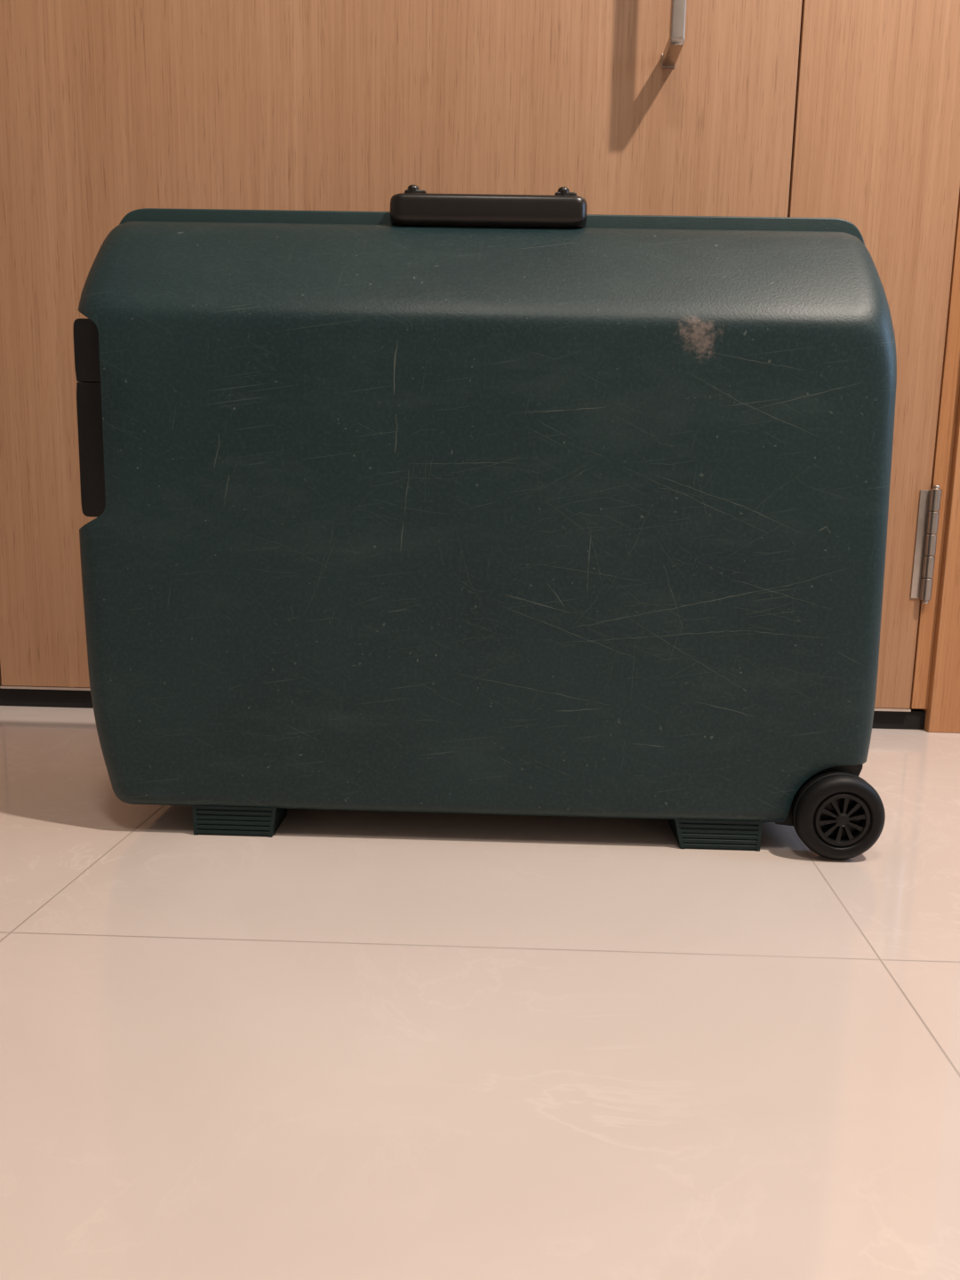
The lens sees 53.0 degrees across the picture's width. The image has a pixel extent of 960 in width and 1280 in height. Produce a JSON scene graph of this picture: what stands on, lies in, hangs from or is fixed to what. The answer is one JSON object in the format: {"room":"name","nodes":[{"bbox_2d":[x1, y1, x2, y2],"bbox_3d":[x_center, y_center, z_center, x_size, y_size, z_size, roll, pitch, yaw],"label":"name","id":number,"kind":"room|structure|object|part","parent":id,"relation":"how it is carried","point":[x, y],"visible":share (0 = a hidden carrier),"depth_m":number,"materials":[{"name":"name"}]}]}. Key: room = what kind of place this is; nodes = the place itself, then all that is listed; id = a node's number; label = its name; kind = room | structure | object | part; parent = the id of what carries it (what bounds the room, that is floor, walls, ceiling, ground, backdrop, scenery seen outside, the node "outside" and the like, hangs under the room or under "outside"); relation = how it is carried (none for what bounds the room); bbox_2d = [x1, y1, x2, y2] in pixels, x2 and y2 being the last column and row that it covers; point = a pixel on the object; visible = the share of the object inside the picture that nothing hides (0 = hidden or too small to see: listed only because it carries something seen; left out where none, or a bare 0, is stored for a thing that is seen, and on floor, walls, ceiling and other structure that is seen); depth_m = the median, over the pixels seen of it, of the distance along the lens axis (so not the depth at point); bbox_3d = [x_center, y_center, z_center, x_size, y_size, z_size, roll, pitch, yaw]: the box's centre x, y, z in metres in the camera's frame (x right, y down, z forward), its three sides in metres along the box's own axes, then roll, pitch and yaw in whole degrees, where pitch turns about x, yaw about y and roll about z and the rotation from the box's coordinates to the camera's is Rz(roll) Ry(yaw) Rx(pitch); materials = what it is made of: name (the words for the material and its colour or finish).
{"room":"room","nodes":[
{"label":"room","id":0,"kind":"room"},
{"bbox_2d":[0,705,959,1279],"bbox_3d":[0.091,0.364,-0.012,4.000,0.050,3.062,1,9,1],"label":"floor","id":1,"kind":"structure","parent":0,"point":[336,1044],"depth_m":0.57,"materials":[{"name":"tile"}]},
{"bbox_2d":[0,688,925,729],"bbox_3d":[-0.626,0.080,1.377,2.494,0.026,0.024,1,9,1],"label":"baseboard","id":2,"kind":"structure","parent":1,"relation":"on","point":[915,719],"depth_m":1.36,"materials":[{"name":"black"}]},
{"bbox_2d":[73,184,896,859],"bbox_3d":[-0.004,-0.121,0.938,0.748,0.591,0.247,1,9,1],"label":"suitcase","id":3,"kind":"object","parent":1,"relation":"on","point":[539,505],"visible":1,"depth_m":0.84,"materials":[{"name":"green plastic"}]},
{"bbox_3d":[0.008,-0.392,0.897,0.179,0.028,0.073,1,9,1],"label":"carry handle","id":4,"kind":"part","parent":3,"relation":"part of","materials":[{"name":"black plastic"}]},
{"bbox_3d":[0.003,-0.127,0.937,0.714,0.544,0.019,1,9,1],"label":"closure frame","id":5,"kind":"part","parent":3,"relation":"part of","materials":[{"name":"teal plastic"}]},
{"bbox_2d":[920,386,959,733],"bbox_3d":[0.681,-0.931,1.206,0.078,2.130,0.108,1,9,1],"label":"frame post","id":6,"kind":"object","parent":1,"relation":"on","point":[942,714],"visible":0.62,"depth_m":1.30,"materials":[{"name":"brown wood"}]},
{"bbox_2d":[787,0,959,708],"bbox_3d":[0.516,-0.944,1.172,0.223,2.099,0.048,1,9,1],"label":"panel","id":7,"kind":"object","parent":6,"relation":"attached to","point":[876,146],"depth_m":1.22,"materials":[{"name":"brown wood"}]},
{"bbox_2d":[874,707,911,711],"bbox_3d":[0.489,0.092,1.349,0.212,0.003,0.038,1,9,1],"label":"seal","id":8,"kind":"object","parent":7,"relation":"attached to","point":[876,708],"visible":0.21,"depth_m":1.33,"materials":[{"name":"metal"}]},
{"bbox_3d":[0.593,-0.128,1.293,0.016,0.145,0.002,1,9,1],"label":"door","id":9,"kind":"part","parent":7,"relation":"part of","materials":[{"name":"metal"}]},
{"bbox_3d":[0.598,-0.127,1.288,0.025,0.157,0.014,1,9,1],"label":"door hinge","id":10,"kind":"part","parent":7,"relation":"part of","materials":[{"name":"silver metal"}]},
{"bbox_2d":[910,189,959,709],"bbox_3d":[0.631,-0.945,1.189,0.022,2.099,0.059,1,9,1],"label":"trim","id":11,"kind":"structure","parent":6,"relation":"attached to","point":[950,376],"depth_m":1.28,"materials":[{"name":"brown wood"}]},
{"bbox_3d":[0.175,-2.179,1.019,4.000,0.368,0.095,1,9,1],"label":"wall","id":12,"kind":"structure","parent":0,"visible":0},
{"bbox_2d":[0,0,802,687],"bbox_3d":[-0.126,-0.956,1.160,1.057,2.099,0.101,1,9,1],"label":"panel","id":13,"kind":"object","parent":12,"relation":"attached to","point":[110,109],"depth_m":1.23,"materials":[{"name":"brown wood"}]},
{"bbox_2d":[0,685,90,690],"bbox_3d":[-0.147,0.076,1.363,1.057,0.003,0.038,1,9,1],"label":"seal","id":14,"kind":"object","parent":13,"relation":"attached to","point":[1,686],"visible":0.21,"depth_m":1.35,"materials":[{"name":"metal"}]},
{"bbox_3d":[0.236,-0.725,1.203,0.018,0.016,0.002,1,9,1],"label":"mount plate","id":15,"kind":"part","parent":13,"relation":"part of","materials":[{"name":"metal"}]},
{"bbox_3d":[0.238,-0.862,1.148,0.018,0.305,0.066,1,9,1],"label":"door handle","id":16,"kind":"part","parent":13,"relation":"part of","materials":[{"name":"silver metal"}]}
]}

